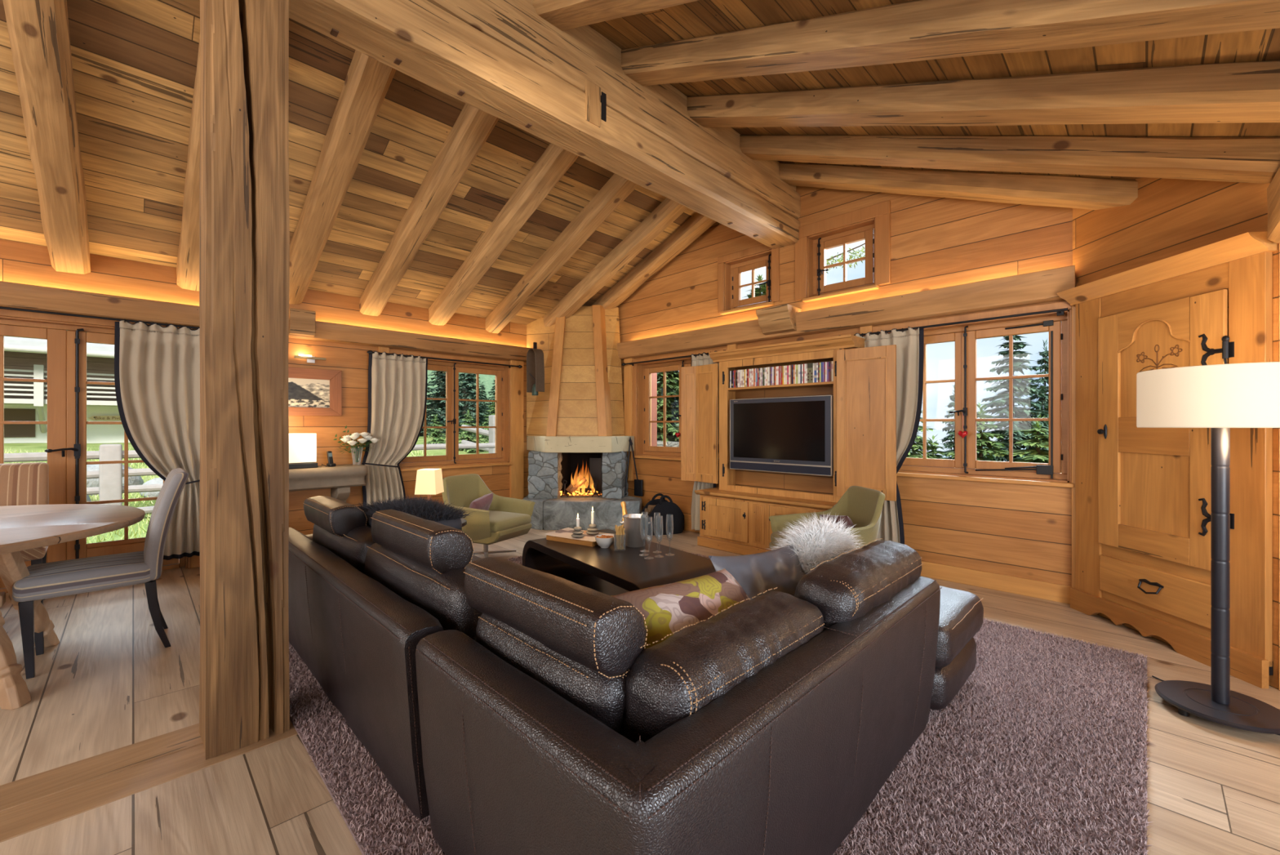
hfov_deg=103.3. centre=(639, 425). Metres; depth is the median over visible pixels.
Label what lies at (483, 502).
cushion
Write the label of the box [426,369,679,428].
hill
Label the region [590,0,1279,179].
ceiling
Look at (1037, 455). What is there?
spruce tree
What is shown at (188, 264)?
rafter
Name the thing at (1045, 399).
spruce tree
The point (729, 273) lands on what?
window
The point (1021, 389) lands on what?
spruce tree
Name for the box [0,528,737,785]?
floor
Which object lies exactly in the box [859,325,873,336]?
trim
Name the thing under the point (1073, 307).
trim
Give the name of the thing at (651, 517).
bowl
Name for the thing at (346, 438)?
bouquet
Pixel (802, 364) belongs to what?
case
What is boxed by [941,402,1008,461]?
spruce tree
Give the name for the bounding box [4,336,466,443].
chalet
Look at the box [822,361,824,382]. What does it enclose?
case
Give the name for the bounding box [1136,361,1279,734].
floor lamp
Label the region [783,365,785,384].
case
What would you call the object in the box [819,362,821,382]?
case
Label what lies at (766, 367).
case
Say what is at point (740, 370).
case
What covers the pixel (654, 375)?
window shutter
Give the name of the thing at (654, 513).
champagne flute
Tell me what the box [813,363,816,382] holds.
case
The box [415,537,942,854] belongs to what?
sofa
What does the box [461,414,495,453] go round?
fence
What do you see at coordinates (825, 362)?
case
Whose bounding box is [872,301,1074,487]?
window
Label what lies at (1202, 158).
rafter
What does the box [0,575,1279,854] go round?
floor
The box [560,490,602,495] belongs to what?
embers
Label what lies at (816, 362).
case
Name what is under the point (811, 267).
window
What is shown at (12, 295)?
wooden beam
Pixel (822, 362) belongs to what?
case
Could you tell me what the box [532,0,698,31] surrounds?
rafter
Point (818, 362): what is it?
case
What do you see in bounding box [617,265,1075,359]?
wooden beam
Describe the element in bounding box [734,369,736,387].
case
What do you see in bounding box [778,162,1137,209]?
rafter
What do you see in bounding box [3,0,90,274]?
rafter
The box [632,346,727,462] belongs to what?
window
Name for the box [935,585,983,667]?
cushion
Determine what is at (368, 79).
rafter
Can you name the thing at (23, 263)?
wall
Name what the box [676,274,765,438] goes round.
spruce tree
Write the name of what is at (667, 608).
cushion
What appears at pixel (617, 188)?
rafter
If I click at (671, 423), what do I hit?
spruce tree
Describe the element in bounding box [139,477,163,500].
boulder
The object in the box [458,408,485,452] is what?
spruce tree
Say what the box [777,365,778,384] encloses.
case
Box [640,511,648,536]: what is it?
bowl
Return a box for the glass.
[613,524,626,551]
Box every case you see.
[729,370,731,387]
[731,370,733,387]
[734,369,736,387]
[737,369,739,386]
[740,369,742,386]
[742,368,744,386]
[745,368,746,386]
[748,368,750,386]
[750,368,751,386]
[751,368,753,386]
[753,368,755,386]
[755,368,757,386]
[758,368,759,386]
[760,368,762,386]
[763,367,764,385]
[766,367,768,385]
[768,366,769,385]
[770,366,772,385]
[772,366,773,385]
[774,366,776,385]
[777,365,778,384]
[779,365,781,384]
[781,365,782,384]
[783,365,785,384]
[785,365,786,384]
[786,365,788,384]
[788,364,790,383]
[790,364,791,383]
[791,364,793,383]
[793,364,795,383]
[795,364,797,383]
[798,364,800,383]
[801,364,803,382]
[804,364,806,382]
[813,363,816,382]
[816,362,817,382]
[817,362,819,382]
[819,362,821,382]
[821,361,822,382]
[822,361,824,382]
[825,361,826,382]
[826,361,828,381]
[828,361,830,381]
[830,360,831,381]
[831,360,833,381]
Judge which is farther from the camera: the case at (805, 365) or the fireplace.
the fireplace
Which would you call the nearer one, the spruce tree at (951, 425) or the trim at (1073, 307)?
the trim at (1073, 307)
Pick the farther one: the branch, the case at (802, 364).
the branch
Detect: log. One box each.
[565,474,583,492]
[568,476,586,493]
[569,487,594,493]
[582,475,591,488]
[586,477,591,485]
[644,507,650,514]
[647,504,656,511]
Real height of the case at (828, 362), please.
0.189 m
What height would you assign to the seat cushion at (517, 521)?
0.127 m
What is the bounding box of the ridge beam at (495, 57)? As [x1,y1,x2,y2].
[289,0,799,248]
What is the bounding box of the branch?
[826,243,865,273]
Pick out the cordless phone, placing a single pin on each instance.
(330, 457)
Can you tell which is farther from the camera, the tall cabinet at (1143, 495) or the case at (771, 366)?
the case at (771, 366)
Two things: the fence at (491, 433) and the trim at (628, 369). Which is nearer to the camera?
the trim at (628, 369)
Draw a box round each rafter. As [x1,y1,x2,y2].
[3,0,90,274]
[177,31,200,291]
[288,49,395,305]
[359,102,498,315]
[428,143,577,325]
[485,173,639,333]
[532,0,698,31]
[543,197,687,327]
[591,212,715,309]
[620,0,1279,85]
[687,59,1279,126]
[739,134,1279,183]
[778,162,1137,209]
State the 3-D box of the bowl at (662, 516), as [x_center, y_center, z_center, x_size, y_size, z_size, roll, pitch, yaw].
[0.127,0.680,3.333,0.051,0.176,0.051,0,0,45]
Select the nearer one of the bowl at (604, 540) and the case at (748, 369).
the bowl at (604, 540)
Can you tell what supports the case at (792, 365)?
on the tall cabinet at (735, 514)
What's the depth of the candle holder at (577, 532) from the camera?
3.72 m
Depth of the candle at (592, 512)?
3.84 m
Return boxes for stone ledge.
[288,463,368,502]
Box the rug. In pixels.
[289,549,1153,854]
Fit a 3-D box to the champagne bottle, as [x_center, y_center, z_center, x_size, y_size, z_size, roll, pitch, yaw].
[-0.095,0.710,3.710,0.080,0.300,0.171,0,0,-26]
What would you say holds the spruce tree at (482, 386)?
on the ground at (28, 446)
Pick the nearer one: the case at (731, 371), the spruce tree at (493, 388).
the case at (731, 371)
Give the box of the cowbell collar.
[526,342,544,395]
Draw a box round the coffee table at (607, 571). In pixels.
[522,528,715,595]
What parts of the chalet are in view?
balcony rail, balcony rail, balcony rail, balcony rail, balcony rail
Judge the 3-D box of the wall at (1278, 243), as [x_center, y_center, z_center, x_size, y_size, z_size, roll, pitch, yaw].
[4.073,-0.039,1.697,2.440,2.678,0.200,0,0,45]
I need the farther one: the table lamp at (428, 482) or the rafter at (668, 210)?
the rafter at (668, 210)
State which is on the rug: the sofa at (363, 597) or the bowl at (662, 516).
the sofa at (363, 597)
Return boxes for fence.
[4,442,495,514]
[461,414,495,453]
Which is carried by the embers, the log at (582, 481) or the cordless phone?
the log at (582, 481)
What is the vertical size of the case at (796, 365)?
0.186 m
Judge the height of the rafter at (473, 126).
1.566 m
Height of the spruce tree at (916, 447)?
9.061 m
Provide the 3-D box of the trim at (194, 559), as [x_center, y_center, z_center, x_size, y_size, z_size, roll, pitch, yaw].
[-4.059,0.200,4.688,0.030,2.200,0.150,0,0,45]
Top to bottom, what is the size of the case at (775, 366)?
0.187 m
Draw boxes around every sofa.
[288,495,482,819]
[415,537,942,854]
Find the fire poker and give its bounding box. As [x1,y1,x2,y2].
[624,436,631,495]
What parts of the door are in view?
handle, bolt rod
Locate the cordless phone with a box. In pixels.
[317,450,336,466]
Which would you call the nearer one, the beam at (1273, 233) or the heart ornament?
the beam at (1273, 233)
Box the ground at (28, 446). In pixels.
[4,429,488,543]
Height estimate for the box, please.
0.190 m
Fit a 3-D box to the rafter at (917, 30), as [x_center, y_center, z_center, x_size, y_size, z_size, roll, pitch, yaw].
[1.875,-1.417,1.662,5.625,2.437,0.262,0,0,45]
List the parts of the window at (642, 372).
sill, frame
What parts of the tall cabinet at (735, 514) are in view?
door, panel moulding, door panel, panel moulding, door panel, door, door panel, door, panel, frame, panel, crown moulding, door, panel moulding, door panel, door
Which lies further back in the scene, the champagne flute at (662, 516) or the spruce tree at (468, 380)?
the spruce tree at (468, 380)
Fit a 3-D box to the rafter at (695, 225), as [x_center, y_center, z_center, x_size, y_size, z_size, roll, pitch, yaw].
[0.088,-2.024,6.518,0.228,1.569,3.438,0,0,-45]
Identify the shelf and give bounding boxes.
[727,381,833,391]
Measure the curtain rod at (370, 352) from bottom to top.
0.045 m
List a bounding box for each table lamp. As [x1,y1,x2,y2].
[289,432,317,468]
[414,468,444,501]
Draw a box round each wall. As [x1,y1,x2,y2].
[0,239,529,534]
[617,185,1072,586]
[657,440,679,446]
[1072,177,1278,688]
[1278,243,1279,690]
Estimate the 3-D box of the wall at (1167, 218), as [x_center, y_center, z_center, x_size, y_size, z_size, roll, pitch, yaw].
[3.250,-0.211,3.095,0.200,3.023,1.190,0,0,0]
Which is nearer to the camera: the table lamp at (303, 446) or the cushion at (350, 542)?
the cushion at (350, 542)
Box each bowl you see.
[595,533,613,547]
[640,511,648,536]
[640,514,647,541]
[644,516,653,543]
[655,515,662,541]
[666,514,673,539]
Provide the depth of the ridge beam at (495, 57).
3.11 m
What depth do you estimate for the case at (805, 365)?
4.88 m
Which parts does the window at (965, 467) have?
handle, bolt rod, sill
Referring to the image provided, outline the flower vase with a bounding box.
[350,446,363,465]
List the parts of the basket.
handle, handle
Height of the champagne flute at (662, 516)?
0.268 m
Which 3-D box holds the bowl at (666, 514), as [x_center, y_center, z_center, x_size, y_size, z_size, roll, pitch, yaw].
[0.198,0.680,3.382,0.051,0.176,0.051,0,0,45]
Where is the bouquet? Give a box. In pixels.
[333,425,379,462]
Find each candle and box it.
[576,514,579,526]
[591,507,594,524]
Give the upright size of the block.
0.250 m
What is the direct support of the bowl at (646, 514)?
on the champagne flute at (646, 514)
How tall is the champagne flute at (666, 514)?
0.268 m
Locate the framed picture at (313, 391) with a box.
[288,366,342,416]
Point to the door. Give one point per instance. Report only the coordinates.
(66, 381)
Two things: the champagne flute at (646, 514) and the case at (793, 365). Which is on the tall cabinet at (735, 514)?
the case at (793, 365)
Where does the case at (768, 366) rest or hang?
on the tall cabinet at (735, 514)
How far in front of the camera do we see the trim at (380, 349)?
5.79 m
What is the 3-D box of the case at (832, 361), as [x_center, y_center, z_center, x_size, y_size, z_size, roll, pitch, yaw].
[1.826,-0.502,4.734,0.013,0.189,0.135,0,0,45]
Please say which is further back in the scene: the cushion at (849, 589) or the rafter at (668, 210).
the rafter at (668, 210)
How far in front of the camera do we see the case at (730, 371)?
5.49 m
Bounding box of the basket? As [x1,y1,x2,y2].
[640,493,684,535]
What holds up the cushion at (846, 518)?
on the armchair at (863, 505)
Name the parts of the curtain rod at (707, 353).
rod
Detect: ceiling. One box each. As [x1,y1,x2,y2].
[0,0,696,324]
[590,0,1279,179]
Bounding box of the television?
[729,395,833,475]
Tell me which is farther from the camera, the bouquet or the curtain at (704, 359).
the curtain at (704, 359)
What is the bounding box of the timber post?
[199,0,289,758]
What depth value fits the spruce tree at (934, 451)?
11.50 m
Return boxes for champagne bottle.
[620,501,628,542]
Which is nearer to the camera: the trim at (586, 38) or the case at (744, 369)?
the trim at (586, 38)
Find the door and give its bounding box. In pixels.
[0,308,195,592]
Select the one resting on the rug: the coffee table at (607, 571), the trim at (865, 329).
the coffee table at (607, 571)
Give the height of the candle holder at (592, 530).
0.212 m
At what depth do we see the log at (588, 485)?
6.87 m
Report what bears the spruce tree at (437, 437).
on the ground at (28, 446)
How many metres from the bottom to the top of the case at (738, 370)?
0.189 m
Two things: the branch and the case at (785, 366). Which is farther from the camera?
the branch
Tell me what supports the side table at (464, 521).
on the rug
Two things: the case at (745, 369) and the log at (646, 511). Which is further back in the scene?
the log at (646, 511)
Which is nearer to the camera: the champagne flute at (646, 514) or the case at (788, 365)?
the champagne flute at (646, 514)
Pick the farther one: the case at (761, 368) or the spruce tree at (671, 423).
the spruce tree at (671, 423)
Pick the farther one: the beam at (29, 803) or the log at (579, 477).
the log at (579, 477)
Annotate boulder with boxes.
[86,463,143,495]
[86,494,91,501]
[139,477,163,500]
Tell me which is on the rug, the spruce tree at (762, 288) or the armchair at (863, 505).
the armchair at (863, 505)
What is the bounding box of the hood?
[526,306,624,435]
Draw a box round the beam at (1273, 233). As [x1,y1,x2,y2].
[1266,164,1279,243]
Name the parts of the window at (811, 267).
bolt rod, handle, sill, frame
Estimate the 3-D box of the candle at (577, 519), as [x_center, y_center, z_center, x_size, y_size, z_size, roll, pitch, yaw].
[-0.458,0.696,3.738,0.021,0.105,0.021,0,0,45]
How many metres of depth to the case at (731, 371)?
5.47 m
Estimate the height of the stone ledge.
0.538 m
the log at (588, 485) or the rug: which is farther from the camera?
the log at (588, 485)
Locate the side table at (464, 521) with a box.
[460,518,466,529]
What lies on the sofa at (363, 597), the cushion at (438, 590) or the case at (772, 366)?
the cushion at (438, 590)
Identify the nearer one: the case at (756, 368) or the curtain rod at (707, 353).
the case at (756, 368)
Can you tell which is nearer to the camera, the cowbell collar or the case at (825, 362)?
the case at (825, 362)
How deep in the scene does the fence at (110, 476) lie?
6.38 m
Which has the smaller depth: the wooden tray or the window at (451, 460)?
the wooden tray
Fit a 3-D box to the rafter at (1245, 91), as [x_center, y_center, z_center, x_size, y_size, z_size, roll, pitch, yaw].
[2.377,-1.416,2.163,5.624,2.442,0.261,0,0,45]
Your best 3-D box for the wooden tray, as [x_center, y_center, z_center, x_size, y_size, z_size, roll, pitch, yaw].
[-0.451,0.838,3.833,0.470,0.044,0.290,0,0,31]
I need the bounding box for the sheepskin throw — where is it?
[353,493,475,529]
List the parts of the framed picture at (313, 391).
frame, frame, frame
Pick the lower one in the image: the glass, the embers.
the glass
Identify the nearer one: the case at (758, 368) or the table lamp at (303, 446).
the table lamp at (303, 446)
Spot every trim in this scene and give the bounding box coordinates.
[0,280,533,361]
[190,328,199,568]
[377,346,389,355]
[509,0,795,191]
[509,360,524,499]
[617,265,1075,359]
[623,357,633,480]
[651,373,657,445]
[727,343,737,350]
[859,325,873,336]
[1071,305,1075,587]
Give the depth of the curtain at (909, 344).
4.40 m
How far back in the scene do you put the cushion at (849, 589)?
1.79 m
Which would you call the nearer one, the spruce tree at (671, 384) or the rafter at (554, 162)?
the rafter at (554, 162)
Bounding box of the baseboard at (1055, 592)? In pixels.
[920,560,1071,604]
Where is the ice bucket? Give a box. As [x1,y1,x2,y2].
[620,513,650,547]
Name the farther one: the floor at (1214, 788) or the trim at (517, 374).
the trim at (517, 374)
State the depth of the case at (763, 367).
5.19 m
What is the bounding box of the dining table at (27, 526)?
[0,503,145,709]
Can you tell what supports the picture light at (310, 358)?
attached to the wall at (23, 263)
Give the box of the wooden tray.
[545,527,615,546]
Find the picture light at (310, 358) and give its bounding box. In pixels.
[293,354,325,363]
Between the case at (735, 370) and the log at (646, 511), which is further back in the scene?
the log at (646, 511)
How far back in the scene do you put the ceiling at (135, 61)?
3.91 m
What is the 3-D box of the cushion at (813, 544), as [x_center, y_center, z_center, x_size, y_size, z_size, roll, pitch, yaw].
[0.847,0.686,2.404,0.448,0.563,0.723,0,0,45]
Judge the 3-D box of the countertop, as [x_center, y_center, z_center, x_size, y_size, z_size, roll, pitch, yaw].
[1.316,0.723,5.141,1.530,0.045,0.520,0,0,45]
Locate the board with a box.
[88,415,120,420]
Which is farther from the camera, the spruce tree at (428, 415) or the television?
the spruce tree at (428, 415)
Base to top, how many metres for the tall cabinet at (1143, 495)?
2.260 m
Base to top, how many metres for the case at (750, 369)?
0.188 m
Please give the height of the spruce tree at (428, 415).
10.018 m
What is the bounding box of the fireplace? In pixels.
[522,305,642,530]
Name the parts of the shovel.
blade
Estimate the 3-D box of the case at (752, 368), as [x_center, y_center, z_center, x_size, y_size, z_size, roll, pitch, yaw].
[1.220,-0.503,5.343,0.135,0.190,0.021,0,0,-45]
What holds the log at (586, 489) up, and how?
on the embers
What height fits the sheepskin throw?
0.226 m
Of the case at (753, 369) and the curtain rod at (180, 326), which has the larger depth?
the case at (753, 369)
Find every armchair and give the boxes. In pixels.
[441,473,535,557]
[768,485,884,549]
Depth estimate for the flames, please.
6.84 m
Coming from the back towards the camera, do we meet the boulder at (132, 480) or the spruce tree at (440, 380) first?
the spruce tree at (440, 380)
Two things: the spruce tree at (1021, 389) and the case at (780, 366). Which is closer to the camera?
the case at (780, 366)
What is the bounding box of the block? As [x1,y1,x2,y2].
[288,307,315,336]
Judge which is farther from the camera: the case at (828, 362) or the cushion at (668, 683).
the case at (828, 362)
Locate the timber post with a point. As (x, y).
(244, 398)
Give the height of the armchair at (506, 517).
0.760 m
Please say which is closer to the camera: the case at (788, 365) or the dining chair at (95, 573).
the dining chair at (95, 573)
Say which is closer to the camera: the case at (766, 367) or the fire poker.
the case at (766, 367)
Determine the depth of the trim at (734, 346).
5.75 m
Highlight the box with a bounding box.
[807,363,813,382]
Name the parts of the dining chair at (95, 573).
leg, leg, seat, leg, leg, backrest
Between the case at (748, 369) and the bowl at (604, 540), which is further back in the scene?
the case at (748, 369)
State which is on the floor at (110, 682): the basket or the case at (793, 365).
the basket
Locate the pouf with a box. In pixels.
[929,585,983,710]
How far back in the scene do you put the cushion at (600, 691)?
1.27 m
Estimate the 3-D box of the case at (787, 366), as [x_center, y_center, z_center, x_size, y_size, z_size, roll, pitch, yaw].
[1.507,-0.501,5.051,0.013,0.186,0.135,0,0,45]
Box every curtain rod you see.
[0,306,198,329]
[366,350,522,368]
[621,349,725,365]
[837,307,1067,337]
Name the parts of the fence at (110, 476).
post, rail, rail, rail, rail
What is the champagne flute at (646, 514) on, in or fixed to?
on the coffee table at (607, 571)
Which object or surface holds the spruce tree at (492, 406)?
on the ground at (28, 446)
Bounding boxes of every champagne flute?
[639,514,648,555]
[640,511,648,551]
[644,516,653,558]
[653,512,662,552]
[654,515,663,556]
[665,514,674,555]
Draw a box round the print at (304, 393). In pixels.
[289,377,329,407]
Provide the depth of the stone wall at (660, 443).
10.80 m
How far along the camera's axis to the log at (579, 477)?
6.86 m
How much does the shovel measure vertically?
0.750 m
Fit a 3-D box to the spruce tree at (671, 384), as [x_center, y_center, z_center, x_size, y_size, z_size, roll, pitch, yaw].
[0.670,0.448,12.827,5.283,7.048,5.236,0,0,32]
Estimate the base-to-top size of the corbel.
0.240 m
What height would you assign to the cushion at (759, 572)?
0.332 m
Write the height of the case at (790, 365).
0.188 m
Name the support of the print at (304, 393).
attached to the framed picture at (313, 391)
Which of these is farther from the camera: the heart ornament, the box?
the box
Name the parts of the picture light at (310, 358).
bulb, wall plate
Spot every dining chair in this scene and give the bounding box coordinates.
[0,462,48,564]
[12,467,189,679]
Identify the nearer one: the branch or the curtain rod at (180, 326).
the curtain rod at (180, 326)
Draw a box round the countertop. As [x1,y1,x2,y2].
[694,486,836,510]
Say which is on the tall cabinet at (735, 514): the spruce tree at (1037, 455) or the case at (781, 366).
the case at (781, 366)
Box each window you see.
[389,349,512,471]
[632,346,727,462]
[717,244,779,315]
[795,200,890,302]
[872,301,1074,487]
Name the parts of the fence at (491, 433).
rail, rail, post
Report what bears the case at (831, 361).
on the tall cabinet at (735, 514)
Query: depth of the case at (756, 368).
5.25 m
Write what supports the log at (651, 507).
on the log
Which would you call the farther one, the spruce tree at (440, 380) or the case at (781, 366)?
the spruce tree at (440, 380)
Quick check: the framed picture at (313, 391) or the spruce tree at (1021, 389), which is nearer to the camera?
the framed picture at (313, 391)
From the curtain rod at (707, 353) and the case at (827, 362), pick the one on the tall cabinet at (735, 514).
the case at (827, 362)
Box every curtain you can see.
[114,319,200,559]
[361,351,427,505]
[690,351,719,530]
[855,326,924,544]
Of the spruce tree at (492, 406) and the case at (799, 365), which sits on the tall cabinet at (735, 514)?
the case at (799, 365)
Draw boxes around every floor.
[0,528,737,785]
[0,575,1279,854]
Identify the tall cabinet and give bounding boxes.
[680,334,896,555]
[1057,231,1278,688]
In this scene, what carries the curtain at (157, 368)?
hanging from the curtain rod at (180, 326)
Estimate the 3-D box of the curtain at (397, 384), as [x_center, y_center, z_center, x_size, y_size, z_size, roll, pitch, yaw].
[-2.794,0.186,5.812,0.728,2.038,0.173,0,0,-42]
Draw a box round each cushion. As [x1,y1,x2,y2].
[312,524,375,573]
[364,542,482,641]
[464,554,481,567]
[469,493,493,510]
[475,613,627,734]
[488,510,531,532]
[609,568,750,648]
[622,591,824,742]
[708,544,804,599]
[764,512,866,573]
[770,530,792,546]
[794,540,921,629]
[819,514,854,528]
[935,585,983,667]
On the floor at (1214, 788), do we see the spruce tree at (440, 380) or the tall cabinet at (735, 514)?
the tall cabinet at (735, 514)
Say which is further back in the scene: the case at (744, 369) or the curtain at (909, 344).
the case at (744, 369)
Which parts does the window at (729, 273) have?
sill, frame, handle, bolt rod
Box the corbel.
[755,303,801,334]
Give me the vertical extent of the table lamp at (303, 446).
0.345 m
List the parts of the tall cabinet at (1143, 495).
knob, drawer pull, arch moulding, rail, arched rail, rail, door panel, door panel, drawer, door, head rail, crown moulding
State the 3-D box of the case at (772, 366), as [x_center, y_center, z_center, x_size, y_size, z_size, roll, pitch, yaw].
[1.392,-0.502,5.173,0.013,0.188,0.135,0,0,45]
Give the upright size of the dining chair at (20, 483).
1.025 m
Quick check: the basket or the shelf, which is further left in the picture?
the basket
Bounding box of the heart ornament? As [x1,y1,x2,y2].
[957,413,968,438]
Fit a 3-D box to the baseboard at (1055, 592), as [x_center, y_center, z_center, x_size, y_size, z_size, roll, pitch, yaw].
[2.589,1.235,4.254,1.585,0.130,0.022,0,0,45]
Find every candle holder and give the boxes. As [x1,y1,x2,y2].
[571,514,584,537]
[586,507,599,534]
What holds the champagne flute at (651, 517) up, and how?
on the coffee table at (607, 571)
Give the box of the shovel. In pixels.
[630,441,643,496]
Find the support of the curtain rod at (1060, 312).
attached to the wall at (1024, 531)
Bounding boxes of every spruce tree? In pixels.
[419,377,444,436]
[422,413,445,444]
[426,370,474,433]
[440,373,492,438]
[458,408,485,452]
[473,382,491,425]
[479,401,495,443]
[484,376,495,421]
[657,370,679,441]
[660,379,679,435]
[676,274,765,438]
[906,410,941,458]
[920,435,953,459]
[939,384,955,459]
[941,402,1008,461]
[976,334,1048,462]
[1002,414,1048,462]
[1020,338,1048,449]
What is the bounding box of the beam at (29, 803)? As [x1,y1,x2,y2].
[0,719,297,842]
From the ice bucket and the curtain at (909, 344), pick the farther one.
the curtain at (909, 344)
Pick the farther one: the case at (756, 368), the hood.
the hood
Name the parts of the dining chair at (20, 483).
backrest, seat, leg, leg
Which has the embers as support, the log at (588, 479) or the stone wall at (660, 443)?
the log at (588, 479)
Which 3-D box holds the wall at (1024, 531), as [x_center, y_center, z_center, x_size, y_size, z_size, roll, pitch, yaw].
[1.131,-0.734,5.897,6.140,4.068,0.240,0,0,45]
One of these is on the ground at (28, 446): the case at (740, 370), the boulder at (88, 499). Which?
the boulder at (88, 499)
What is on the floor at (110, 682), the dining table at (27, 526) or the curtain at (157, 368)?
the dining table at (27, 526)
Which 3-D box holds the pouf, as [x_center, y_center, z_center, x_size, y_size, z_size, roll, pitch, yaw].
[1.187,1.066,2.715,1.001,0.467,0.704,0,0,45]
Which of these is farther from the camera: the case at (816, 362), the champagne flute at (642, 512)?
the case at (816, 362)

